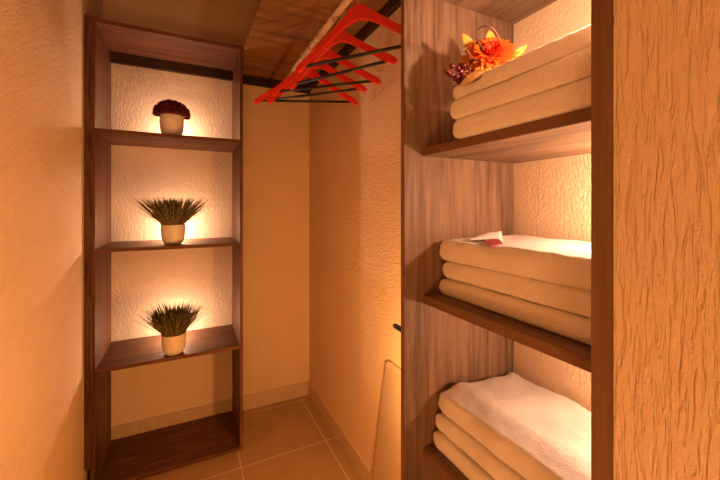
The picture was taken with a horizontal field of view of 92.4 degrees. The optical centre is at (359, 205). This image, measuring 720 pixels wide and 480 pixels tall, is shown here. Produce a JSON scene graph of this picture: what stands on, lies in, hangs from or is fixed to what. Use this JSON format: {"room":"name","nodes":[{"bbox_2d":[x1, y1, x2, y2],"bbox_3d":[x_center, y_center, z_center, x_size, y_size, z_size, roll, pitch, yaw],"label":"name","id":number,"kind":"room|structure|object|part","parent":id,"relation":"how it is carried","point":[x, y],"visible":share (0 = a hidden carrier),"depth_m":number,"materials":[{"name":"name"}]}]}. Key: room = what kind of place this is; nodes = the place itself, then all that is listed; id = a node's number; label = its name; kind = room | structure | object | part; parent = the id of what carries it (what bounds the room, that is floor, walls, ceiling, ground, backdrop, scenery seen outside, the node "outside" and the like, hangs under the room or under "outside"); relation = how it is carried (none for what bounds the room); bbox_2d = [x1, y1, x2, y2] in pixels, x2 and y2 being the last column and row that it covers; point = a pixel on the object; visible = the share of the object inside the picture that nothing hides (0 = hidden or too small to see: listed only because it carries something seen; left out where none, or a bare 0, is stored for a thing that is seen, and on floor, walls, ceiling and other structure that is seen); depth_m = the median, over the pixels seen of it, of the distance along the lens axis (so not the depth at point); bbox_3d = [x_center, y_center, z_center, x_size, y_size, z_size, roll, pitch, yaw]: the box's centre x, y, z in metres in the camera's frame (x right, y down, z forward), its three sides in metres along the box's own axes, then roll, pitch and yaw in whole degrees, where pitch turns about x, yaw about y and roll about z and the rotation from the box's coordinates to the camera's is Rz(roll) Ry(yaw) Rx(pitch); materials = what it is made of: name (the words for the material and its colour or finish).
{"room":"walk-in closet","nodes":[
{"label":"walk-in closet","id":0,"kind":"room"},
{"bbox_2d":[0,0,102,479],"bbox_3d":[-0.617,-0.025,0.263,0.100,2.450,3.220,0,0,-26],"label":"wall","id":1,"kind":"structure","parent":0,"point":[42,41],"depth_m":1.00,"materials":[{"name":"paint"}]},
{"bbox_2d":[82,469,89,479],"bbox_3d":[-0.569,1.153,0.287,0.008,0.095,3.220,0,0,-26],"label":"baseboard","id":2,"kind":"structure","parent":1,"relation":"attached to","point":[86,476],"depth_m":1.44,"materials":[{"name":"tile"}]},
{"bbox_2d":[103,0,308,426],"bbox_3d":[-0.829,-0.025,2.011,1.276,2.450,0.100,0,0,-26],"label":"wall","id":3,"kind":"structure","parent":0,"point":[275,134],"depth_m":1.94,"materials":[{"name":"paint"}]},
{"bbox_2d":[111,381,307,440],"bbox_3d":[-0.804,1.157,1.962,1.056,0.085,0.011,0,0,-26],"label":"baseboard","id":4,"kind":"structure","parent":3,"relation":"attached to","point":[251,401],"depth_m":1.93,"materials":[{"name":"tile"}]},
{"bbox_2d":[283,0,351,80],"bbox_3d":[-0.201,-0.645,1.408,0.023,0.023,1.538,0,0,-26],"label":"rail","id":5,"kind":"object","parent":3,"relation":"attached to","point":[343,5],"visible":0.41,"depth_m":1.25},
{"bbox_2d":[253,50,358,105],"bbox_3d":[-0.226,-0.543,1.459,0.442,0.233,0.014,0,0,-2],"label":"clothes hanger","id":6,"kind":"object","parent":5,"relation":"hanging from","point":[312,74],"visible":0.56,"depth_m":1.46,"materials":[{"name":"plastic"}]},
{"bbox_2d":[267,40,366,103],"bbox_3d":[-0.181,-0.543,1.368,0.442,0.233,0.014,0,0,21],"label":"clothes hanger","id":7,"kind":"object","parent":5,"relation":"hanging from","point":[326,67],"visible":0.63,"depth_m":1.34,"materials":[{"name":"plastic"}]},
{"bbox_2d":[270,28,380,95],"bbox_3d":[-0.136,-0.543,1.278,0.442,0.233,0.014,0,0,17],"label":"clothes hanger","id":8,"kind":"object","parent":5,"relation":"hanging from","point":[330,54],"visible":0.62,"depth_m":1.26,"materials":[{"name":"plastic"}]},
{"bbox_2d":[288,12,397,89],"bbox_3d":[-0.074,-0.543,1.153,0.442,0.233,0.014,0,0,33],"label":"clothes hanger","id":9,"kind":"object","parent":5,"relation":"hanging from","point":[344,37],"visible":0.71,"depth_m":1.13,"materials":[{"name":"plastic"}]},
{"bbox_2d":[296,0,400,72],"bbox_3d":[-0.005,-0.543,1.013,0.442,0.233,0.014,0,0,26],"label":"clothes hanger","id":10,"kind":"object","parent":5,"relation":"hanging from","point":[359,12],"visible":0.79,"depth_m":1.02,"materials":[{"name":"red plastic"}]},
{"bbox_2d":[141,395,361,479],"bbox_3d":[-0.041,1.230,0.605,1.436,0.060,3.320,0,0,-26],"label":"floor","id":11,"kind":"structure","parent":0,"point":[290,439],"depth_m":1.67,"materials":[{"name":"tile"}]},
{"bbox_2d":[84,15,242,479],"bbox_3d":[-0.931,0.207,1.711,0.624,1.985,0.344,0,0,-26],"label":"shelf unit","id":12,"kind":"object","parent":11,"relation":"on","point":[144,455],"visible":0.98,"depth_m":1.62,"materials":[{"name":"brown laminate"}]},
{"bbox_3d":[-1.184,0.207,1.581,0.017,1.985,0.332,0,0,-26],"label":"panel","id":13,"kind":"part","parent":12,"relation":"part of","materials":[{"name":"brown laminate"}]},
{"bbox_3d":[-0.919,-0.776,1.712,0.574,0.018,0.332,0,0,-26],"label":"panel","id":14,"kind":"part","parent":12,"relation":"part of","materials":[{"name":"brown laminate"}]},
{"bbox_3d":[-0.922,0.693,1.718,0.574,0.016,0.338,0,0,-26],"label":"shelf","id":15,"kind":"part","parent":12,"relation":"part of","materials":[{"name":"brown laminate"}]},
{"bbox_3d":[-0.922,0.188,1.718,0.574,0.016,0.338,0,0,-26],"label":"shelf","id":16,"kind":"part","parent":12,"relation":"part of","materials":[{"name":"brown laminate"}]},
{"bbox_3d":[-0.922,-0.318,1.718,0.574,0.017,0.338,0,0,-26],"label":"shelf","id":17,"kind":"part","parent":12,"relation":"part of","materials":[{"name":"brown laminate"}]},
{"bbox_3d":[-0.919,1.187,1.712,0.574,0.018,0.332,0,0,-26],"label":"panel","id":18,"kind":"part","parent":12,"relation":"part of","materials":[{"name":"brown laminate"}]},
{"bbox_2d":[129,300,213,355],"bbox_3d":[-0.870,0.573,1.605,0.348,0.224,0.314,0,0,21],"label":"potted grass","id":19,"kind":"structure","parent":12,"relation":"on","point":[172,324],"depth_m":1.57,"materials":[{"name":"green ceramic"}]},
{"bbox_2d":[161,332,185,355],"bbox_3d":[-0.868,0.639,1.610,0.104,0.092,0.104,0,0,-26],"label":"pot","id":20,"kind":"object","parent":19,"relation":"attached to","point":[172,344],"depth_m":1.57,"materials":[{"name":"beige ceramic"}]},
{"bbox_2d":[132,196,210,244],"bbox_3d":[-0.884,0.064,1.627,0.348,0.232,0.384,0,0,-26],"label":"potted grass","id":21,"kind":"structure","parent":12,"relation":"on","point":[172,216],"depth_m":1.59,"materials":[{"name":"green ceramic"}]},
{"bbox_2d":[161,224,184,244],"bbox_3d":[-0.886,0.134,1.637,0.104,0.092,0.104,0,0,-26],"label":"pot","id":22,"kind":"object","parent":21,"relation":"attached to","point":[171,234],"depth_m":1.60,"materials":[{"name":"beige ceramic"}]},
{"bbox_2d":[152,99,190,134],"bbox_3d":[-0.891,-0.415,1.633,0.163,0.178,0.164,0,0,-26],"label":"potted topiary","id":23,"kind":"object","parent":12,"relation":"on","point":[172,114],"visible":0.97,"depth_m":1.59,"materials":[{"name":"beige ceramic"}]},
{"bbox_2d":[159,113,183,134],"bbox_3d":[-0.891,-0.376,1.634,0.103,0.100,0.103,0,0,-26],"label":"pot","id":24,"kind":"object","parent":23,"relation":"attached to","point":[170,123],"depth_m":1.59,"materials":[{"name":"beige ceramic"}]},
{"bbox_3d":[-0.984,-0.741,1.843,0.574,0.052,0.020,0,0,-26],"label":"rail","id":25,"kind":"part","parent":12,"relation":"part of","materials":[{"name":"brown wood"}]},
{"bbox_3d":[-0.656,0.207,1.843,0.014,1.985,0.332,0,0,-26],"label":"panel","id":26,"kind":"part","parent":12,"relation":"part of","materials":[{"name":"brown laminate"}]},
{"bbox_2d":[372,361,400,479],"bbox_3d":[0.158,0.894,1.206,0.010,0.612,0.490,1,-1,-26],"label":"leaning board","id":27,"kind":"object","parent":11,"relation":"on","point":[387,461],"visible":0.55,"depth_m":1.29,"materials":[{"name":"beige plastic"}]},
{"bbox_2d":[393,0,612,479],"bbox_3d":[0.285,0.219,0.627,0.309,1.962,0.472,0,0,-26],"label":"towel shelf","id":28,"kind":"object","parent":11,"relation":"on","point":[452,187],"visible":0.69,"depth_m":0.69,"materials":[{"name":"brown wood"}]},
{"bbox_3d":[0.325,0.498,0.601,0.262,0.017,0.352,0,0,-26],"label":"shelf","id":29,"kind":"part","parent":28,"relation":"part of","materials":[{"name":"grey wood"}]},
{"bbox_3d":[0.224,0.219,0.754,0.307,1.962,0.012,0,0,-26],"label":"panel","id":30,"kind":"part","parent":28,"relation":"part of","materials":[{"name":"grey wood"}]},
{"bbox_2d":[433,430,494,479],"bbox_3d":[0.324,0.472,0.601,0.233,0.036,0.350,0,0,-26],"label":"folded towel","id":31,"kind":"object","parent":28,"relation":"on","point":[471,469],"visible":0.2,"depth_m":0.64,"materials":[{"name":"white fabric"}]},
{"bbox_2d":[435,412,525,479],"bbox_3d":[0.326,0.436,0.602,0.226,0.036,0.349,0,0,-26],"label":"folded towel","id":32,"kind":"object","parent":31,"relation":"on","point":[499,470],"visible":0.22,"depth_m":0.61,"materials":[{"name":"white fabric"}]},
{"bbox_2d":[438,372,590,479],"bbox_3d":[0.329,0.392,0.603,0.234,0.052,0.351,0,0,-26],"label":"folded towel","id":33,"kind":"object","parent":32,"relation":"on","point":[540,433],"visible":0.76,"depth_m":0.60,"materials":[{"name":"white fabric"}]},
{"bbox_3d":[0.325,-0.438,0.601,0.262,0.018,0.352,0,0,-26],"label":"shelf","id":34,"kind":"part","parent":28,"relation":"part of","materials":[{"name":"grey wood"}]},
{"bbox_3d":[0.325,0.189,0.601,0.262,0.016,0.352,0,0,-26],"label":"shelf","id":35,"kind":"part","parent":28,"relation":"part of","materials":[{"name":"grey wood"}]},
{"bbox_3d":[0.325,-0.109,0.601,0.262,0.016,0.352,0,0,-26],"label":"shelf","id":36,"kind":"part","parent":28,"relation":"part of","materials":[{"name":"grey wood"}]},
{"bbox_2d":[439,278,590,344],"bbox_3d":[0.332,0.164,0.605,0.217,0.034,0.347,0,0,-26],"label":"folded towel","id":37,"kind":"object","parent":28,"relation":"on","point":[574,326],"visible":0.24,"depth_m":0.53,"materials":[{"name":"white fabric"}]},
{"bbox_2d":[442,261,590,317],"bbox_3d":[0.334,0.129,0.604,0.211,0.036,0.346,0,0,-26],"label":"folded towel","id":38,"kind":"object","parent":37,"relation":"on","point":[566,298],"visible":0.3,"depth_m":0.53,"materials":[{"name":"white fabric"}]},
{"bbox_2d":[439,231,590,290],"bbox_3d":[0.331,0.081,0.603,0.221,0.060,0.348,0,0,-26],"label":"folded towel","id":39,"kind":"object","parent":38,"relation":"on","point":[564,262],"visible":0.6,"depth_m":0.55,"materials":[{"name":"white fabric"}]},
{"bbox_2d":[453,77,590,138],"bbox_3d":[0.331,-0.134,0.553,0.258,0.034,0.255,0,0,-26],"label":"folded towel","id":40,"kind":"object","parent":28,"relation":"on","point":[573,96],"visible":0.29,"depth_m":0.47,"materials":[{"name":"white fabric"}]},
{"bbox_2d":[450,46,590,119],"bbox_3d":[0.328,-0.168,0.553,0.258,0.034,0.258,0,0,-26],"label":"folded towel","id":41,"kind":"object","parent":40,"relation":"on","point":[574,67],"visible":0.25,"depth_m":0.47,"materials":[{"name":"white fabric"}]},
{"bbox_2d":[453,24,590,99],"bbox_3d":[0.333,-0.199,0.554,0.258,0.028,0.255,0,0,-26],"label":"folded towel","id":42,"kind":"object","parent":41,"relation":"on","point":[579,40],"visible":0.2,"depth_m":0.47,"materials":[{"name":"white fabric"}]},
{"bbox_2d":[444,25,526,88],"bbox_3d":[0.208,-0.254,0.576,0.136,0.120,0.083,0,0,-26],"label":"flower decoration","id":43,"kind":"object","parent":42,"relation":"on","point":[491,52],"visible":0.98,"depth_m":0.56,"materials":[{"name":"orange plant"}]},
{"bbox_3d":[0.387,0.219,0.424,0.307,1.962,0.019,0,0,-26],"label":"panel","id":44,"kind":"part","parent":28,"relation":"part of","materials":[{"name":"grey wood"}]},
{"bbox_2d":[309,6,400,471],"bbox_3d":[0.061,-0.025,1.540,0.100,2.450,1.535,0,0,-26],"label":"wall","id":45,"kind":"structure","parent":0,"point":[355,151],"depth_m":1.57,"materials":[{"name":"paint"}]},
{"bbox_2d":[243,0,400,93],"bbox_3d":[-0.155,-0.750,1.357,0.448,0.069,1.669,0,0,-26],"label":"shelf","id":46,"kind":"object","parent":45,"relation":"attached to","point":[280,30],"visible":0.62,"depth_m":1.52,"materials":[{"name":"brown wood"}]},
{"bbox_2d":[308,381,372,479],"bbox_3d":[0.009,1.157,1.521,0.011,0.085,1.523,0,0,-26],"label":"baseboard","id":47,"kind":"structure","parent":45,"relation":"attached to","point":[352,453],"depth_m":1.72,"materials":[{"name":"tile"}]},
{"bbox_2d":[514,0,590,411],"bbox_3d":[0.489,-0.025,0.679,0.100,2.450,0.388,0,0,-26],"label":"wall","id":48,"kind":"structure","parent":0,"point":[552,196],"depth_m":0.73,"materials":[{"name":"paint"}]},
{"bbox_2d":[613,0,719,479],"bbox_3d":[0.797,-0.025,-0.108,0.568,2.450,1.298,0,0,-26],"label":"wall","id":49,"kind":"structure","parent":0,"point":[666,53],"depth_m":0.31,"materials":[{"name":"paint"}]}
]}

